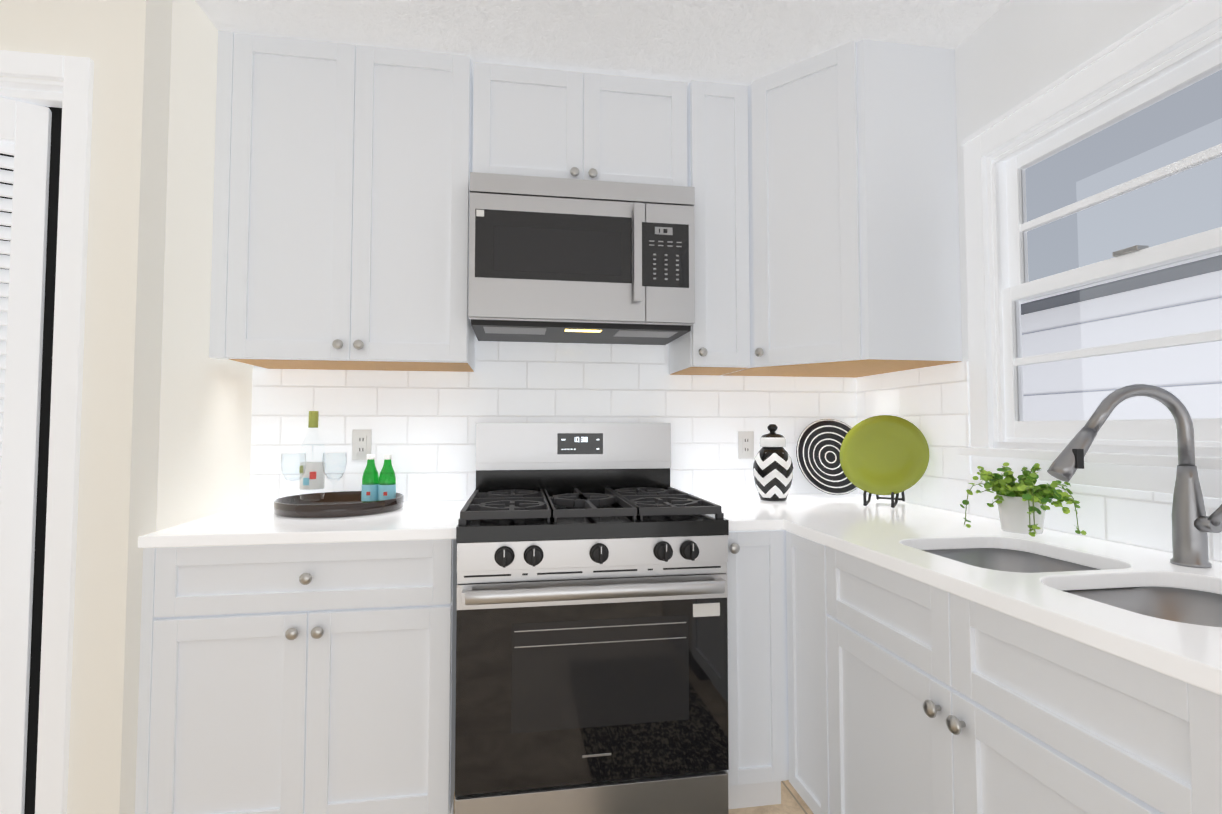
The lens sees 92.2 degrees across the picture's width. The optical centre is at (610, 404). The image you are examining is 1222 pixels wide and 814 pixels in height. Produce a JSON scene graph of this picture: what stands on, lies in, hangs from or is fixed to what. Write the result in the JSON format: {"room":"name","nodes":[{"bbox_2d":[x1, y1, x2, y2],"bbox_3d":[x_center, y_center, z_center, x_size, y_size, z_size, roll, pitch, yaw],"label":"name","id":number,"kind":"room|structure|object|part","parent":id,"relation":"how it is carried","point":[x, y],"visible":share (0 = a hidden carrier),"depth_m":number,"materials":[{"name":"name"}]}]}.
{"room":"kitchen","nodes":[
{"label":"kitchen","id":0,"kind":"room"},
{"bbox_2d":[0,106,61,813],"bbox_3d":[-2.367,0.024,1.701,2.019,2.468,0.558,0,-2,-9],"label":"wall","id":1,"kind":"structure","parent":0,"point":[40,535],"depth_m":1.57,"materials":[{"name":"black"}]},
{"bbox_2d":[0,0,172,813],"bbox_3d":[-2.263,0.011,1.372,2.120,2.470,0.115,0,-2,-9],"label":"wall","id":2,"kind":"structure","parent":0,"point":[124,46],"depth_m":1.49,"materials":[{"name":"white paint"}]},
{"bbox_2d":[0,97,51,813],"bbox_3d":[-1.628,0.228,1.395,0.350,2.015,0.189,0,-2,-9],"label":"bifold door","id":3,"kind":"structure","parent":2,"relation":"in","point":[25,135],"depth_m":1.48,"materials":[{"name":"white"}]},
{"bbox_2d":[0,50,93,813],"bbox_3d":[-1.803,0.185,1.430,0.965,2.126,0.133,0,-2,-9],"label":"door frame","id":4,"kind":"structure","parent":2,"relation":"attached to","point":[71,95],"depth_m":1.45,"materials":[{"name":"white wood"}]},
{"bbox_2d":[156,0,253,530],"bbox_3d":[-1.319,0.031,1.867,0.100,2.470,0.564,0,-2,-9],"label":"wall","id":5,"kind":"structure","parent":0,"point":[205,437],"depth_m":1.76,"materials":[{"name":"white paint"}]},
{"bbox_2d":[254,335,851,377],"bbox_3d":[-1.180,0.046,2.226,4.728,2.470,0.100,0,-2,-9],"label":"wall","id":6,"kind":"structure","parent":0,"point":[256,367],"depth_m":2.29,"materials":[{"name":"white paint"}]},
{"bbox_2d":[209,30,474,371],"bbox_3d":[-0.893,-0.665,2.069,0.792,1.058,0.355,0,-2,-9],"label":"upper cabinet","id":7,"kind":"object","parent":6,"relation":"attached to","point":[340,222],"visible":1,"depth_m":1.93,"materials":[{"name":"white wood"}]},
{"bbox_2d":[249,338,857,504],"bbox_3d":[-0.125,0.048,2.339,2.407,0.726,0.008,0,-2,-9],"label":"tile backsplash","id":8,"kind":"structure","parent":6,"relation":"attached to","point":[421,425],"depth_m":2.30,"materials":[{"name":"white tile"}]},
{"bbox_2d":[352,429,371,459],"bbox_3d":[-0.932,0.149,2.197,0.070,0.116,0.008,0,-2,-9],"label":"electrical outlet","id":9,"kind":"object","parent":8,"relation":"attached to","point":[361,444],"visible":0.96,"depth_m":2.19,"materials":[{"name":"white plastic"}]},
{"bbox_2d":[738,431,753,458],"bbox_3d":[0.560,0.167,2.436,0.070,0.116,0.008,0,-2,-9],"label":"electrical outlet","id":10,"kind":"object","parent":8,"relation":"attached to","point":[745,444],"visible":1,"depth_m":2.43,"materials":[{"name":"white plastic"}]},
{"bbox_2d":[472,62,686,186],"bbox_3d":[-0.120,-0.958,2.204,0.760,0.423,0.355,0,-2,-9],"label":"upper cabinet","id":11,"kind":"object","parent":6,"relation":"attached to","point":[532,121],"visible":0.71,"depth_m":2.06,"materials":[{"name":"white wood"}]},
{"bbox_2d":[468,172,694,344],"bbox_3d":[-0.114,-0.499,2.142,0.758,0.496,0.428,0,-2,-9],"label":"over-the-range microwave","id":12,"kind":"object","parent":11,"relation":"attached to","point":[558,260],"visible":1,"depth_m":1.96,"materials":[{"name":"silver metal"}]},
{"bbox_2d":[669,80,749,375],"bbox_3d":[0.374,-0.652,2.271,0.220,1.048,0.355,0,-2,-9],"label":"upper cabinet","id":13,"kind":"object","parent":6,"relation":"attached to","point":[715,340],"visible":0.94,"depth_m":2.13,"materials":[{"name":"white wood"}]},
{"bbox_2d":[723,39,961,377],"bbox_3d":[0.806,-0.660,2.211,0.617,1.058,0.611,0,-2,-9],"label":"upper cabinet","id":14,"kind":"object","parent":6,"relation":"attached to","point":[854,259],"visible":0.96,"depth_m":1.95,"materials":[{"name":"white wood"}]},
{"bbox_2d":[195,0,1009,85],"bbox_3d":[-0.825,-1.308,0.057,4.728,0.060,4.600,0,-2,-9],"label":"ceiling","id":15,"kind":"structure","parent":0,"point":[743,42],"depth_m":1.88,"materials":[{"name":"white paint"}]},
{"bbox_2d":[454,780,813,813],"bbox_3d":[-0.825,1.220,-0.045,4.728,0.060,4.600,0,-2,-9],"label":"floor","id":16,"kind":"structure","parent":0,"point":[792,801],"depth_m":1.85,"materials":[{"name":"wood"}]},
{"bbox_2d":[135,539,456,813],"bbox_3d":[-0.880,0.825,1.857,0.789,0.883,0.641,0,-2,-9],"label":"base cabinet","id":17,"kind":"object","parent":16,"relation":"on","point":[308,678],"visible":0.9,"depth_m":1.57,"materials":[{"name":"white wood"}]},
{"bbox_2d":[138,501,466,547],"bbox_3d":[-0.870,0.368,1.880,0.794,0.030,0.636,0,-2,-9],"label":"countertop","id":18,"kind":"structure","parent":17,"relation":"on","point":[265,524],"depth_m":1.62,"materials":[{"name":"white stone"}]},
{"bbox_2d":[273,411,403,517],"bbox_3d":[-0.914,0.188,1.997,0.400,0.335,0.400,0,-2,-9],"label":"tray","id":19,"kind":"object","parent":18,"relation":"on","point":[377,494],"visible":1,"depth_m":1.98,"materials":[{"name":"brown paint"}]},
{"bbox_3d":[-1.038,0.251,1.919,0.076,0.185,0.076,0,-2,-9],"label":"wine glass","id":20,"kind":"part","parent":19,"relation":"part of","materials":[{"name":"clear glass"}]},
{"bbox_2d":[299,411,324,503],"bbox_3d":[-1.023,0.184,2.014,0.077,0.326,0.080,0,-2,-9],"label":"wine bottle","id":21,"kind":"object","parent":19,"relation":"on","point":[313,478],"depth_m":1.99,"materials":[{"name":"clear glass"}]},
{"bbox_3d":[-0.928,0.253,1.972,0.076,0.185,0.076,0,-2,-9],"label":"wine glass","id":22,"kind":"part","parent":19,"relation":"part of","materials":[{"name":"clear glass"}]},
{"bbox_2d":[361,454,378,502],"bbox_3d":[-0.824,0.259,2.013,0.057,0.177,0.058,0,-2,-9],"label":"bottle","id":23,"kind":"object","parent":19,"relation":"on","point":[370,478],"depth_m":1.99,"materials":[{"name":"green glass"}]},
{"bbox_2d":[378,454,395,500],"bbox_3d":[-0.764,0.259,2.007,0.057,0.177,0.058,0,-2,-9],"label":"bottle","id":24,"kind":"object","parent":19,"relation":"on","point":[387,477],"depth_m":1.99,"materials":[{"name":"green glass"}]},
{"bbox_2d":[455,423,728,813],"bbox_3d":[-0.087,0.663,1.927,0.760,1.212,0.741,0,-2,-9],"label":"stove","id":25,"kind":"object","parent":16,"relation":"on","point":[592,641],"visible":1,"depth_m":1.63,"materials":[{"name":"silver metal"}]},
{"bbox_2d":[726,530,788,808],"bbox_3d":[0.692,0.835,2.108,0.818,0.883,0.641,0,-2,-9],"label":"base cabinet","id":26,"kind":"object","parent":16,"relation":"on","point":[758,771],"visible":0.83,"depth_m":1.78,"materials":[{"name":"white wood"}]},
{"bbox_2d":[786,531,1221,813],"bbox_3d":[0.915,0.801,1.265,0.644,0.883,1.147,0,-2,-9],"label":"base cabinet","id":27,"kind":"object","parent":16,"relation":"on","point":[907,695],"visible":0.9,"depth_m":1.08,"materials":[{"name":"white wood"}]},
{"bbox_2d":[696,493,1221,695],"bbox_3d":[0.838,0.342,1.235,0.834,0.030,2.452,0,-2,-9],"label":"countertop","id":28,"kind":"structure","parent":27,"relation":"on","point":[899,537],"depth_m":1.18,"materials":[{"name":"white stone"}]},
{"bbox_2d":[753,424,793,500],"bbox_3d":[0.625,0.221,2.269,0.152,0.292,0.152,0,-2,-9],"label":"ginger jar","id":29,"kind":"object","parent":28,"relation":"on","point":[773,467],"visible":1,"depth_m":2.22,"materials":[{"name":"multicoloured ceramic"}]},
{"bbox_2d":[796,419,857,494],"bbox_3d":[0.904,0.214,2.408,0.316,0.316,0.026,0,-16,-9],"label":"plate","id":30,"kind":"object","parent":28,"relation":"on","point":[819,443],"visible":0.73,"depth_m":2.40,"materials":[{"name":"ceramic"}]},
{"bbox_2d":[840,415,929,507],"bbox_3d":[0.989,0.200,2.133,0.235,0.325,0.235,0,-2,-9],"label":"plate","id":31,"kind":"object","parent":28,"relation":"on","point":[884,454],"visible":1,"depth_m":2.13,"materials":[{"name":"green ceramic"}]},
{"bbox_2d":[960,462,1086,536],"bbox_3d":[1.071,0.245,1.547,0.260,0.185,0.251,0,-2,-9],"label":"potted plant","id":32,"kind":"object","parent":28,"relation":"on","point":[1022,506],"visible":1,"depth_m":1.53,"materials":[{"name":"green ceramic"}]},
{"bbox_2d":[922,548,1221,626],"bbox_3d":[0.925,0.461,1.157,0.423,0.210,0.718,0,-2,-9],"label":"sink","id":33,"kind":"object","parent":28,"relation":"in","point":[1195,607],"visible":0.02,"depth_m":1.14,"materials":[{"name":"silver metal"}]},
{"bbox_2d":[1047,384,1221,567],"bbox_3d":[1.060,0.140,1.170,0.295,0.367,0.164,0,-2,-9],"label":"faucet","id":34,"kind":"object","parent":28,"relation":"on","point":[1193,524],"visible":1,"depth_m":1.19,"materials":[{"name":"silver metal"}]},
{"bbox_2d":[857,0,1221,473],"bbox_3d":[1.460,-0.030,0.371,0.100,2.470,4.400,0,-2,-9],"label":"wall","id":35,"kind":"structure","parent":0,"point":[1010,55],"depth_m":1.70,"materials":[{"name":"white paint"}]},
{"bbox_2d":[856,361,1221,561],"bbox_3d":[1.254,0.102,1.311,0.008,0.535,2.451,0,-2,-9],"label":"tile backsplash","id":36,"kind":"structure","parent":35,"relation":"attached to","point":[932,404],"depth_m":1.93,"materials":[{"name":"white tile"}]},
{"bbox_2d":[958,0,1221,498],"bbox_3d":[1.264,-0.337,1.441,0.143,1.081,0.974,0,-2,-9],"label":"window","id":37,"kind":"structure","parent":35,"relation":"in","point":[1104,232],"depth_m":1.50,"materials":[{"name":"white wood"}]}
]}

